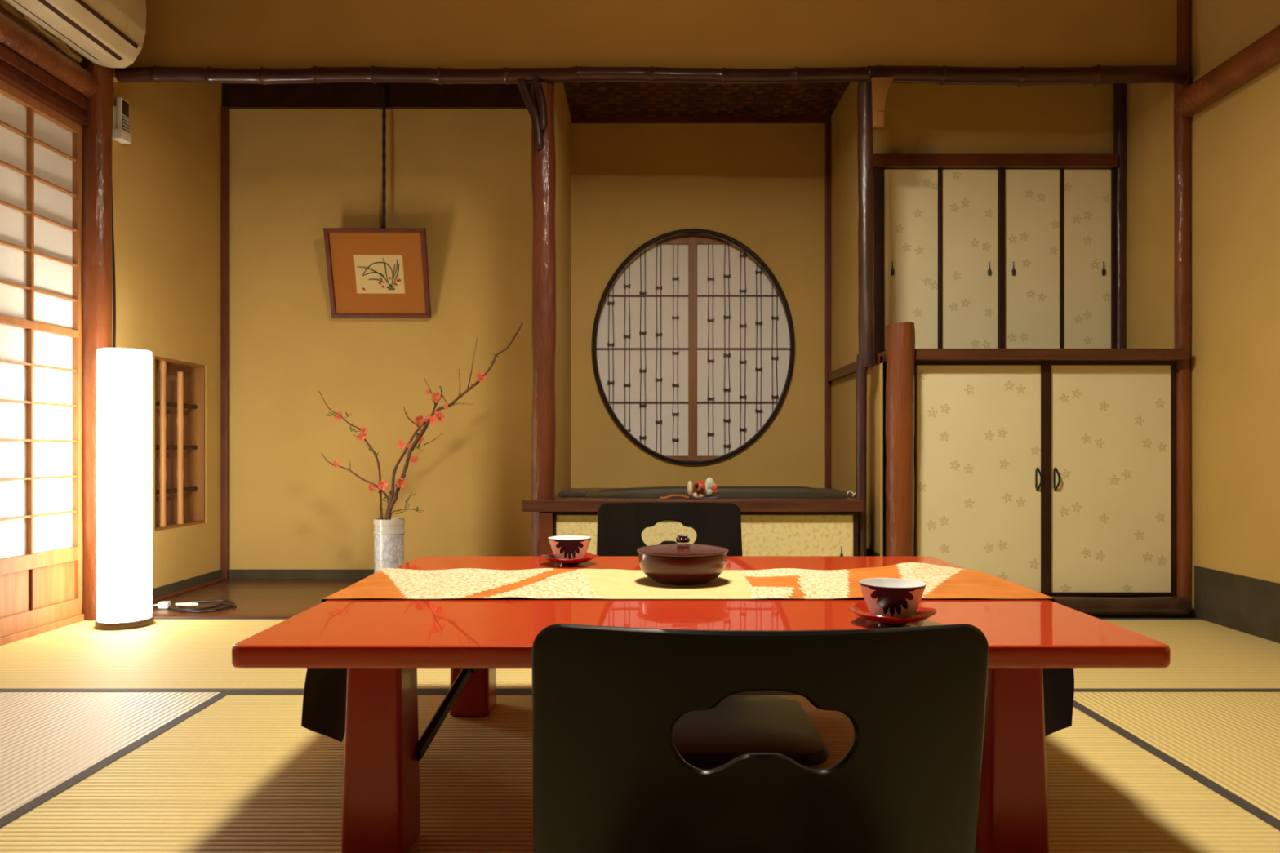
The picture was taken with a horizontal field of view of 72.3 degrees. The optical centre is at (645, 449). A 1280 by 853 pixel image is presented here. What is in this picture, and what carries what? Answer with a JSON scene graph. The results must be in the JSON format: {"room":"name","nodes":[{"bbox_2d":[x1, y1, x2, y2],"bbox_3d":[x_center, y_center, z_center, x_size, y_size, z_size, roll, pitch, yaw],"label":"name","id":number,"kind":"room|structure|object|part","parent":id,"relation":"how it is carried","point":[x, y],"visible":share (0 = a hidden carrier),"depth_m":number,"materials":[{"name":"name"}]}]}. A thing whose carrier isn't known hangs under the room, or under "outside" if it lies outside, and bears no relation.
{"room":"traditional dwelling","nodes":[
{"label":"traditional dwelling","id":0,"kind":"room"},
{"bbox_2d":[0,6,81,66],"bbox_3d":[-1.940,-1.500,0.700,0.060,0.650,4.600,0,0,0],"label":"wall","id":1,"kind":"structure","parent":0,"point":[2,9],"depth_m":2.73,"materials":[{"name":"paint"}]},
{"bbox_2d":[0,44,88,125],"bbox_3d":[-1.919,-1.132,0.675,0.102,0.086,4.550,0,0,0],"label":"door lintel","id":2,"kind":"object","parent":1,"relation":"attached to","point":[16,71],"depth_m":2.72,"materials":[{"name":"red wood"}]},
{"bbox_2d":[0,10,98,97],"bbox_3d":[-1.885,-1.225,0.675,0.097,0.100,4.552,0,0,0],"label":"wooden beam","id":3,"kind":"structure","parent":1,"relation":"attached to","point":[15,37],"depth_m":2.70,"materials":[{"name":"brown wood"}]},
{"bbox_2d":[0,0,146,67],"bbox_3d":[-1.794,-1.429,2.527,0.228,0.301,0.855,0,0,0],"label":"air conditioner","id":4,"kind":"object","parent":1,"relation":"attached to","point":[111,33],"visible":1,"depth_m":2.76,"materials":[{"name":"beige plastic"}]},
{"bbox_2d":[0,79,83,637],"bbox_3d":[-1.909,-0.268,2.495,0.031,1.642,0.930,0,0,0],"label":"door","id":5,"kind":"structure","parent":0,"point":[42,524],"depth_m":2.76,"materials":[{"name":"brown wood"}]},
{"bbox_2d":[111,82,222,588],"bbox_3d":[-1.910,-0.598,3.462,0.080,2.455,0.855,0,0,0],"label":"wall","id":6,"kind":"structure","parent":0,"point":[166,181],"depth_m":3.48,"materials":[{"name":"paint"}]},
{"bbox_2d":[0,613,84,646],"bbox_3d":[-1.927,0.574,0.675,0.085,0.042,4.550,0,0,0],"label":"trim","id":7,"kind":"structure","parent":6,"relation":"attached to","point":[29,633],"depth_m":2.73,"materials":[{"name":"brown wood"}]},
{"bbox_2d":[111,88,115,347],"bbox_3d":[-1.859,-0.355,3.063,0.018,1.821,0.034,0,0,0],"label":"cable","id":8,"kind":"object","parent":6,"relation":"attached to","point":[113,233],"visible":0.27,"depth_m":3.07,"materials":[{"name":"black plastic"}]},
{"bbox_2d":[112,97,131,143],"bbox_3d":[-1.851,-1.163,3.097,0.038,0.148,0.058,0,0,0],"label":"remote control","id":9,"kind":"object","parent":6,"relation":"attached to","point":[121,134],"visible":0.96,"depth_m":3.08,"materials":[{"name":"beige plastic"}]},
{"bbox_3d":[-1.837,-1.151,3.097,0.003,0.047,0.040,0,0,0],"label":"button panel","id":10,"kind":"part","parent":9,"relation":"part of","materials":[{"name":"grey plastic"}]},
{"bbox_2d":[155,355,205,531],"bbox_3d":[-1.920,-0.025,3.535,0.094,0.700,0.470,0,0,0],"label":"window","id":11,"kind":"structure","parent":6,"relation":"in","point":[180,385],"depth_m":3.62,"materials":[{"name":"brown wood"}]},
{"bbox_2d":[151,569,222,598],"bbox_3d":[-1.866,0.552,3.486,0.008,0.046,0.792,0,0,0],"label":"baseboard","id":12,"kind":"structure","parent":6,"relation":"attached to","point":[182,584],"depth_m":3.55,"materials":[{"name":"grey wood"}]},
{"bbox_2d":[152,577,228,603],"bbox_3d":[-1.849,0.569,3.446,0.027,0.012,0.820,0,0,0],"label":"trim","id":13,"kind":"structure","parent":6,"relation":"attached to","point":[165,597],"depth_m":3.53,"materials":[{"name":"red wood"}]},
{"bbox_2d":[151,614,296,617],"bbox_3d":[-1.125,0.601,3.011,1.450,0.059,0.050,0,0,0],"label":"trim","id":14,"kind":"structure","parent":6,"relation":"attached to","point":[153,615],"depth_m":3.00,"materials":[{"name":"red wood"}]},
{"bbox_2d":[220,106,229,578],"bbox_3d":[-1.856,-0.469,3.869,0.028,2.087,0.026,0,0,0],"label":"wooden post","id":15,"kind":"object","parent":6,"relation":"attached to","point":[224,110],"depth_m":3.86,"materials":[{"name":"red wood"}]},
{"bbox_2d":[228,108,825,579],"bbox_3d":[-0.555,-0.598,3.915,2.790,2.455,0.050,0,0,0],"label":"wall","id":16,"kind":"structure","parent":0,"point":[463,176],"depth_m":3.89,"materials":[{"name":"paint"}]},
{"bbox_2d":[229,569,373,578],"bbox_3d":[-1.123,0.554,3.886,1.495,0.042,0.008,0,0,0],"label":"baseboard","id":17,"kind":"structure","parent":16,"relation":"attached to","point":[233,574],"depth_m":3.88,"materials":[{"name":"grey wood"}]},
{"bbox_2d":[222,82,531,108],"bbox_3d":[-1.123,-1.619,3.879,1.495,0.213,0.022,0,0,0],"label":"wooden beam","id":18,"kind":"structure","parent":16,"relation":"attached to","point":[323,95],"depth_m":3.87,"materials":[{"name":"brown wood"}]},
{"bbox_2d":[323,86,431,318],"bbox_3d":[-1.165,-1.089,3.820,0.435,1.023,0.123,0,0,0],"label":"framed picture","id":19,"kind":"object","parent":16,"relation":"hanging from","point":[383,272],"visible":1,"depth_m":3.82,"materials":[{"name":"brown wood"}]},
{"bbox_2d":[323,227,431,318],"bbox_3d":[-1.165,-0.766,3.820,0.435,0.378,0.123,0,0,0],"label":"picture frame","id":20,"kind":"object","parent":19,"relation":"attached to","point":[373,273],"depth_m":3.82,"materials":[{"name":"brown wood"}]},
{"bbox_2d":[353,254,404,293],"bbox_3d":[-1.158,-0.763,3.818,0.210,0.160,0.046,0,0,0],"label":"artwork","id":21,"kind":"object","parent":19,"relation":"attached to","point":[372,273],"depth_m":3.82,"materials":[{"name":"beige paper"}]},
{"bbox_3d":[-1.147,-1.262,3.834,0.046,0.677,0.073,0,0,0],"label":"hanging rod","id":22,"kind":"part","parent":19,"relation":"part of","materials":[{"name":"black"}]},
{"bbox_2d":[591,228,795,466],"bbox_3d":[0.213,-0.453,3.904,0.940,1.080,0.068,0,0,0],"label":"window","id":23,"kind":"structure","parent":16,"relation":"in","point":[693,340],"depth_m":3.94,"materials":[{"name":"white paper"}]},
{"bbox_2d":[570,115,831,123],"bbox_3d":[0.250,-1.461,3.882,1.160,0.028,0.015,0,0,0],"label":"trim","id":24,"kind":"structure","parent":16,"relation":"attached to","point":[580,119],"depth_m":3.88,"materials":[{"name":"red wood"}]},
{"bbox_2d":[553,82,570,536],"bbox_3d":[-0.352,-0.497,3.487,0.045,2.255,0.805,0,0,0],"label":"wall","id":25,"kind":"structure","parent":0,"point":[562,113],"depth_m":3.54,"materials":[{"name":"paint"}]},
{"bbox_2d":[113,0,1177,82],"bbox_3d":[-0.022,-1.556,3.050,3.815,0.538,0.040,0,0,0],"label":"wall","id":26,"kind":"structure","parent":0,"point":[215,33],"depth_m":3.03,"materials":[{"name":"paint"}]},
{"bbox_2d":[114,64,1188,86],"bbox_3d":[0.021,-1.282,3.004,3.653,0.068,0.064,0,0,0],"label":"beam","id":27,"kind":"structure","parent":26,"relation":"attached to","point":[1097,74],"depth_m":2.98,"materials":[{"name":"brown wood"}]},
{"bbox_2d":[563,82,849,116],"bbox_3d":[0.250,-1.486,3.481,1.160,0.029,0.818,0,0,0],"label":"ceiling panel","id":28,"kind":"object","parent":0,"point":[584,99],"visible":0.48,"depth_m":3.69,"materials":[{"name":"brown wicker"}]},
{"bbox_2d":[831,82,883,555],"bbox_3d":[0.826,-0.497,3.478,0.010,2.255,0.825,0,0,0],"label":"wall","id":29,"kind":"structure","parent":0,"point":[844,121],"depth_m":3.54,"materials":[{"name":"paint"}]},
{"bbox_2d":[825,121,831,488],"bbox_3d":[0.809,-0.616,3.878,0.024,1.662,0.024,0,0,0],"label":"trim","id":30,"kind":"structure","parent":29,"relation":"attached to","point":[828,124],"depth_m":3.87,"materials":[{"name":"red wood"}]},
{"bbox_2d":[827,353,884,381],"bbox_3d":[0.819,-0.318,3.462,0.032,0.038,0.795,0,0,0],"label":"trim","id":31,"kind":"structure","parent":29,"relation":"attached to","point":[850,369],"depth_m":3.50,"materials":[{"name":"red wood"}]},
{"bbox_2d":[866,547,879,555],"bbox_3d":[0.818,0.470,3.478,0.006,0.210,0.825,0,0,0],"label":"baseboard","id":32,"kind":"structure","parent":29,"relation":"attached to","point":[868,552],"depth_m":3.16,"materials":[{"name":"grey wood"}]},
{"bbox_2d":[872,83,1114,153],"bbox_3d":[1.340,-1.306,3.420,1.018,0.357,0.040,0,0,0],"label":"wall","id":33,"kind":"structure","parent":0,"point":[919,117],"depth_m":3.40,"materials":[{"name":"paint"}]},
{"bbox_2d":[873,153,1118,353],"bbox_3d":[1.317,-0.736,3.369,0.971,0.784,0.058,0,0,0],"label":"upper cabinet","id":34,"kind":"object","parent":33,"relation":"attached to","point":[974,251],"visible":0.88,"depth_m":3.37,"materials":[{"name":"beige paper"}]},
{"bbox_3d":[0.950,-0.696,3.366,0.013,0.053,0.013,0,0,22],"label":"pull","id":35,"kind":"part","parent":34,"relation":"part of","materials":[{"name":"black metal"}]},
{"bbox_3d":[1.022,-0.720,3.378,0.207,0.717,0.016,0,0,0],"label":"door","id":36,"kind":"part","parent":34,"relation":"part of","materials":[{"name":"beige paper"}]},
{"bbox_3d":[1.250,-0.720,3.378,0.213,0.717,0.016,0,0,0],"label":"door","id":37,"kind":"part","parent":34,"relation":"part of","materials":[{"name":"beige paper"}]},
{"bbox_3d":[1.322,-0.696,3.366,0.013,0.053,0.013,0,0,-22],"label":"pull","id":38,"kind":"part","parent":34,"relation":"part of","materials":[{"name":"black metal"}]},
{"bbox_3d":[1.317,-1.104,3.364,0.971,0.048,0.047,0,0,0],"label":"header rail","id":39,"kind":"part","parent":34,"relation":"part of","materials":[{"name":"red wood"}]},
{"bbox_3d":[1.415,-0.696,3.366,0.013,0.053,0.013,0,0,22],"label":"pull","id":40,"kind":"part","parent":34,"relation":"part of","materials":[{"name":"black metal"}]},
{"bbox_3d":[1.488,-0.720,3.378,0.213,0.717,0.016,0,0,0],"label":"door","id":41,"kind":"part","parent":34,"relation":"part of","materials":[{"name":"beige paper"}]},
{"bbox_3d":[1.700,-0.720,3.378,0.183,0.717,0.016,0,0,0],"label":"door","id":42,"kind":"part","parent":34,"relation":"part of","materials":[{"name":"beige paper"}]},
{"bbox_3d":[1.761,-0.696,3.366,0.013,0.053,0.013,0,0,22],"label":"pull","id":43,"kind":"part","parent":34,"relation":"part of","materials":[{"name":"black metal"}]},
{"bbox_2d":[1093,616,1148,617],"bbox_3d":[0.000,0.662,1.195,4.200,0.065,5.790,0,0,0],"label":"floor","id":44,"kind":"structure","parent":0,"point":[1093,616],"depth_m":3.29,"materials":[{"name":"brown"}]},
{"bbox_2d":[0,691,231,829],"bbox_3d":[-1.431,0.602,1.120,0.906,0.056,1.908,0,0,0],"label":"mat","id":45,"kind":"object","parent":44,"relation":"on","point":[51,743],"visible":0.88,"depth_m":1.77,"materials":[{"name":"wicker"}]},
{"bbox_2d":[151,579,361,614],"bbox_3d":[-1.119,0.603,3.459,1.486,0.055,0.846,0,0,0],"label":"wooden floorboards","id":46,"kind":"object","parent":44,"relation":"on","point":[250,597],"visible":0.12,"depth_m":3.43,"materials":[{"name":"brown wood"}]},
{"bbox_2d":[152,600,236,613],"bbox_3d":[-1.612,0.561,3.192,0.270,0.025,0.213,0,0,26],"label":"power cord","id":47,"kind":"object","parent":46,"relation":"on","point":[163,604],"visible":1,"depth_m":3.15,"materials":[{"name":"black plastic"}]},
{"bbox_2d":[175,602,198,606],"bbox_3d":[-1.655,0.560,3.169,0.080,0.009,0.033,0,0,16],"label":"switch","id":48,"kind":"object","parent":47,"relation":"attached to","point":[185,604],"depth_m":3.16,"materials":[{"name":"beige plastic"}]},
{"bbox_2d":[373,517,404,573],"bbox_3d":[-1.023,0.425,3.500,0.122,0.297,0.122,0,0,0],"label":"flower vase","id":49,"kind":"object","parent":46,"relation":"on","point":[388,535],"visible":0.8,"depth_m":3.45,"materials":[{"name":"beige ceramic"}]},
{"bbox_2d":[318,391,388,519],"bbox_3d":[-1.145,0.071,3.463,0.266,0.599,0.072,0,0,-4],"label":"branch","id":50,"kind":"object","parent":49,"relation":"in","point":[383,485],"visible":0.99,"depth_m":3.45,"materials":[{"name":"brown plant"}]},
{"bbox_2d":[321,452,389,502],"bbox_3d":[-1.167,0.191,3.511,0.297,0.358,0.042,0,0,9],"label":"branch","id":51,"kind":"object","parent":49,"relation":"in","point":[372,487],"visible":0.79,"depth_m":3.51,"materials":[{"name":"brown plant"}]},
{"bbox_2d":[390,493,422,519],"bbox_3d":[-0.943,0.270,3.455,0.181,0.200,0.050,0,0,17],"label":"branch","id":52,"kind":"object","parent":49,"relation":"in","point":[407,499],"visible":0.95,"depth_m":3.44,"materials":[{"name":"green plant"}]},
{"bbox_2d":[385,378,446,519],"bbox_3d":[-0.916,0.043,3.504,0.248,0.656,0.044,0,0,-5],"label":"branch","id":53,"kind":"object","parent":49,"relation":"in","point":[420,421],"visible":0.92,"depth_m":3.50,"materials":[{"name":"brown plant"}]},
{"bbox_2d":[386,322,523,519],"bbox_3d":[-0.759,-0.064,3.460,0.556,0.870,0.059,0,0,5],"label":"branch","id":54,"kind":"object","parent":49,"relation":"in","point":[437,415],"visible":0.99,"depth_m":3.47,"materials":[{"name":"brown plant"}]},
{"bbox_2d":[530,81,555,555],"bbox_3d":[-0.353,-0.355,3.039,0.090,1.864,0.090,0,0,37],"label":"pillar","id":55,"kind":"structure","parent":46,"relation":"on","point":[544,161],"depth_m":3.01,"materials":[{"name":"brown wood"}]},
{"bbox_2d":[516,76,547,150],"bbox_3d":[-0.385,-1.146,2.995,0.112,0.243,0.045,0,0,15],"label":"bracket","id":56,"kind":"object","parent":55,"relation":"attached to","point":[539,118],"visible":1,"depth_m":2.98,"materials":[{"name":"brown wood"}]},
{"bbox_2d":[0,617,532,692],"bbox_3d":[-0.958,0.602,2.530,1.853,0.056,0.908,0,0,0],"label":"mat","id":57,"kind":"object","parent":44,"relation":"on","point":[166,655],"visible":0.21,"depth_m":2.34,"materials":[{"name":"wicker"}]},
{"bbox_2d":[81,56,114,620],"bbox_3d":[-1.868,-0.625,2.985,0.097,2.404,0.096,0,0,0],"label":"pillar","id":58,"kind":"structure","parent":57,"relation":"on","point":[97,135],"depth_m":2.94,"materials":[{"name":"brown wood"}]},
{"bbox_2d":[94,347,154,630],"bbox_3d":[-1.702,0.126,2.865,0.166,0.898,0.166,0,0,0],"label":"floor lamp","id":59,"kind":"object","parent":57,"relation":"on","point":[124,376],"visible":1,"depth_m":2.80,"materials":[{"name":"white paper"}]},
{"bbox_2d":[539,511,553,555],"bbox_3d":[-0.336,0.394,2.974,0.045,0.362,0.015,0,0,0],"label":"post","id":60,"kind":"object","parent":57,"relation":"on","point":[546,518],"visible":0.44,"depth_m":2.97,"materials":[{"name":"red wood"}]},
{"bbox_2d":[0,691,1279,852],"bbox_3d":[-0.011,0.602,1.597,1.930,0.056,0.953,0,0,0],"label":"mat","id":61,"kind":"object","parent":44,"relation":"on","point":[242,774],"visible":0.39,"depth_m":1.46,"materials":[{"name":"wicker"}]},
{"bbox_2d":[231,555,1170,852],"bbox_3d":[0.072,0.413,1.599,1.218,0.321,0.949,0,0,0],"label":"table","id":62,"kind":"object","parent":61,"relation":"on","point":[382,644],"visible":0.64,"depth_m":1.22,"materials":[{"name":"red paint"}]},
{"bbox_2d":[301,668,347,742],"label":"chair","id":63,"kind":"object","parent":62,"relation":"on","point":[324,705],"depth_m":1.57,"materials":[{"name":"black wood"}]},
{"bbox_3d":[-0.379,0.428,1.262,0.086,0.291,0.110,0,0,0],"label":"leg","id":64,"kind":"part","parent":62,"relation":"part of","materials":[{"name":"red paint"}]},
{"bbox_3d":[-0.379,0.428,1.933,0.086,0.291,0.109,0,0,0],"label":"leg","id":65,"kind":"part","parent":62,"relation":"part of","materials":[{"name":"red paint"}]},
{"bbox_2d":[540,552,598,565],"bbox_3d":[-0.166,0.242,1.925,0.128,0.020,0.119,0,0,0],"label":"saucer","id":66,"kind":"object","parent":62,"relation":"on","point":[588,557],"visible":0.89,"depth_m":1.89,"materials":[{"name":"red paint"}]},
{"bbox_2d":[547,535,591,559],"bbox_3d":[-0.166,0.220,1.925,0.095,0.052,0.095,0,0,42],"label":"teacup","id":67,"kind":"object","parent":66,"relation":"on","point":[563,547],"visible":0.88,"depth_m":1.89,"materials":[{"name":"white ceramic"}]},
{"bbox_2d":[321,562,1055,602],"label":"table runner","id":68,"kind":"object","parent":62,"relation":"on","point":[942,582],"depth_m":1.61,"materials":[{"name":"beige fabric"}]},
{"bbox_2d":[636,534,728,585],"bbox_3d":[0.071,0.206,1.665,0.175,0.088,0.175,0,0,0],"label":"lidded bowl","id":69,"kind":"object","parent":68,"relation":"on","point":[676,564],"visible":1,"depth_m":1.60,"materials":[{"name":"red paint"}]},
{"bbox_3d":[0.071,0.188,1.665,0.175,0.013,0.175,0,0,0],"label":"lid","id":70,"kind":"part","parent":69,"relation":"part of","materials":[{"name":"red paint"}]},
{"bbox_3d":[0.071,0.170,1.665,0.027,0.016,0.028,0,0,0],"label":"knob","id":71,"kind":"part","parent":69,"relation":"part of","materials":[{"name":"red"}]},
{"bbox_2d":[848,602,937,626],"bbox_3d":[0.359,0.242,1.275,0.128,0.020,0.119,0,0,0],"label":"saucer","id":72,"kind":"object","parent":62,"relation":"on","point":[860,609],"visible":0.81,"depth_m":1.25,"materials":[{"name":"red paint"}]},
{"bbox_2d":[858,577,926,618],"bbox_3d":[0.359,0.220,1.275,0.095,0.052,0.095,0,0,32],"label":"teacup","id":73,"kind":"object","parent":72,"relation":"on","point":[894,597],"visible":0.95,"depth_m":1.25,"materials":[{"name":"white ceramic"}]},
{"bbox_3d":[0.517,0.428,1.262,0.086,0.291,0.110,0,0,0],"label":"leg","id":74,"kind":"part","parent":62,"relation":"part of","materials":[{"name":"red paint"}]},
{"bbox_2d":[1042,668,1074,736],"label":"table runner","id":75,"kind":"object","parent":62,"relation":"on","point":[1058,683],"depth_m":1.51,"materials":[{"name":"black fabric"}]},
{"bbox_2d":[671,695,829,767],"bbox_3d":[0.117,0.549,1.740,0.435,0.048,0.380,0,0,0],"label":"floor cushion","id":76,"kind":"object","parent":61,"relation":"on","point":[738,726],"visible":0.53,"depth_m":1.64,"materials":[{"name":"black fabric"}]},
{"bbox_2d":[532,623,988,852],"bbox_3d":[0.114,0.369,1.085,0.481,0.400,0.555,0,0,0],"label":"chair","id":77,"kind":"object","parent":61,"relation":"on","point":[610,775],"visible":1,"depth_m":0.84,"materials":[{"name":"black wood"}]},
{"bbox_2d":[553,511,857,555],"bbox_3d":[0.209,0.391,3.191,1.042,0.358,0.418,0,0,0],"label":"base cabinet","id":78,"kind":"object","parent":44,"relation":"on","point":[762,533],"visible":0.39,"depth_m":2.99,"materials":[{"name":"beige paper"}]},
{"bbox_3d":[-0.050,0.384,2.997,0.509,0.318,0.010,0,0,0],"label":"door","id":79,"kind":"part","parent":78,"relation":"part of","materials":[{"name":"beige paper"}]},
{"bbox_2d":[521,488,862,511],"bbox_3d":[0.201,0.192,3.425,1.238,0.039,0.929,0,0,0],"label":"shelf","id":80,"kind":"object","parent":78,"relation":"on","point":[560,504],"visible":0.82,"depth_m":2.96,"materials":[{"name":"brown wood"}]},
{"bbox_2d":[659,477,719,499],"bbox_3d":[0.153,0.135,3.034,0.206,0.076,0.078,0,0,0],"label":"ornament","id":81,"kind":"object","parent":80,"relation":"on","point":[708,486],"visible":1,"depth_m":3.02,"materials":[{"name":"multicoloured ceramic"}]},
{"bbox_3d":[0.101,0.164,3.008,0.104,0.017,0.012,0,0,-11],"label":"cord","id":82,"kind":"part","parent":81,"relation":"part of","materials":[{"name":"orange fabric"}]},
{"bbox_2d":[559,486,855,497],"bbox_3d":[0.238,0.155,3.250,1.099,0.031,0.320,0,0,0],"label":"zither","id":83,"kind":"object","parent":80,"relation":"on","point":[654,491],"visible":0.83,"depth_m":3.11,"materials":[{"name":"brown wood"}]},
{"bbox_3d":[0.459,0.384,2.999,0.503,0.318,0.010,0,0,0],"label":"door","id":84,"kind":"part","parent":78,"relation":"part of","materials":[{"name":"beige paper"}]},
{"bbox_2d":[855,81,874,555],"bbox_3d":[0.762,-0.346,3.033,0.060,1.841,0.057,0,0,43],"label":"pillar","id":85,"kind":"structure","parent":44,"relation":"on","point":[865,357],"depth_m":3.02,"materials":[{"name":"brown wood"}]},
{"bbox_2d":[871,76,893,128],"bbox_3d":[0.803,-1.173,2.961,0.073,0.167,0.022,0,0,0],"label":"bracket","id":86,"kind":"object","parent":85,"relation":"attached to","point":[880,85],"visible":1,"depth_m":2.96,"materials":[{"name":"brown wood"}]},
{"bbox_2d":[753,617,1279,692],"bbox_3d":[0.924,0.602,2.530,1.907,0.056,0.908,0,0,0],"label":"mat","id":87,"kind":"object","parent":44,"relation":"on","point":[1206,656],"visible":0.21,"depth_m":2.33,"materials":[{"name":"wicker"}]},
{"bbox_2d":[596,502,742,555],"bbox_3d":[0.074,0.369,2.530,0.481,0.400,0.555,0,0,0],"label":"chair","id":88,"kind":"object","parent":87,"relation":"on","point":[620,526],"visible":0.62,"depth_m":2.77,"materials":[{"name":"black wood"}]},
{"bbox_2d":[885,321,915,555],"bbox_3d":[0.869,0.073,2.985,0.098,1.004,0.100,0,0,0],"label":"post","id":89,"kind":"object","parent":87,"relation":"on","point":[900,336],"visible":0.81,"depth_m":2.95,"materials":[{"name":"brown wood"}]},
{"bbox_2d":[880,348,1189,597],"bbox_3d":[1.341,0.112,3.188,1.016,0.910,0.425,0,0,0],"label":"base cabinet","id":90,"kind":"object","parent":44,"relation":"on","point":[1049,472],"visible":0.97,"depth_m":3.03,"materials":[{"name":"beige paper"}]},
{"bbox_3d":[1.153,0.102,3.038,0.430,0.786,0.016,0,0,0],"label":"door","id":91,"kind":"part","parent":90,"relation":"part of","materials":[{"name":"beige paper"}]},
{"bbox_3d":[1.357,0.103,3.021,0.011,0.082,0.023,0,0,-27],"label":"handle","id":92,"kind":"part","parent":90,"relation":"part of","materials":[{"name":"black metal"}]},
{"bbox_3d":[1.419,0.103,3.021,0.011,0.082,0.023,0,0,-27],"label":"handle","id":93,"kind":"part","parent":90,"relation":"part of","materials":[{"name":"black metal"}]},
{"bbox_3d":[1.611,0.102,3.038,0.415,0.786,0.016,0,0,0],"label":"door","id":94,"kind":"part","parent":90,"relation":"part of","materials":[{"name":"beige paper"}]},
{"bbox_2d":[1113,83,1126,348],"bbox_3d":[1.827,-0.884,3.375,0.046,1.084,0.046,0,0,-33],"label":"post","id":95,"kind":"object","parent":90,"relation":"on","point":[1119,89],"visible":0.88,"depth_m":3.36,"materials":[{"name":"brown wood"}]},
{"bbox_2d":[1051,596,1191,617],"bbox_3d":[1.387,0.538,2.999,0.941,0.070,0.071,0,0,0],"label":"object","id":96,"kind":"object","parent":44,"relation":"on","point":[1175,606],"visible":0.52,"depth_m":2.97,"materials":[{"name":"brown wood"}]},
{"bbox_2d":[1073,692,1279,831],"bbox_3d":[1.417,0.602,1.120,0.922,0.056,1.908,0,0,0],"label":"mat","id":97,"kind":"object","parent":44,"relation":"on","point":[1228,743],"visible":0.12,"depth_m":1.77,"materials":[{"name":"wicker"}]},
{"bbox_2d":[1173,0,1191,617],"bbox_3d":[1.861,-0.625,3.035,0.053,2.401,0.051,0,0,0],"label":"pillar","id":98,"kind":"structure","parent":44,"relation":"on","point":[1182,125],"depth_m":3.02,"materials":[{"name":"brown wood"}]},
{"bbox_2d":[1124,0,1279,642],"bbox_3d":[1.907,-0.598,1.170,0.116,2.455,5.540,0,0,0],"label":"wall","id":99,"kind":"structure","parent":0,"point":[1235,139],"depth_m":2.86,"materials":[{"name":"paint"}]},
{"bbox_2d":[1173,24,1279,116],"bbox_3d":[1.850,-1.181,0.695,0.096,0.098,4.592,0,0,0],"label":"wooden beam","id":100,"kind":"structure","parent":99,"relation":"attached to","point":[1264,53],"depth_m":2.72,"materials":[{"name":"brown wood"}]},
{"bbox_2d":[1194,565,1279,643],"bbox_3d":[1.882,0.487,0.700,0.006,0.176,4.600,0,0,0],"label":"baseboard","id":101,"kind":"structure","parent":99,"relation":"attached to","point":[1245,604],"depth_m":2.77,"materials":[{"name":"grey wood"}]}
]}

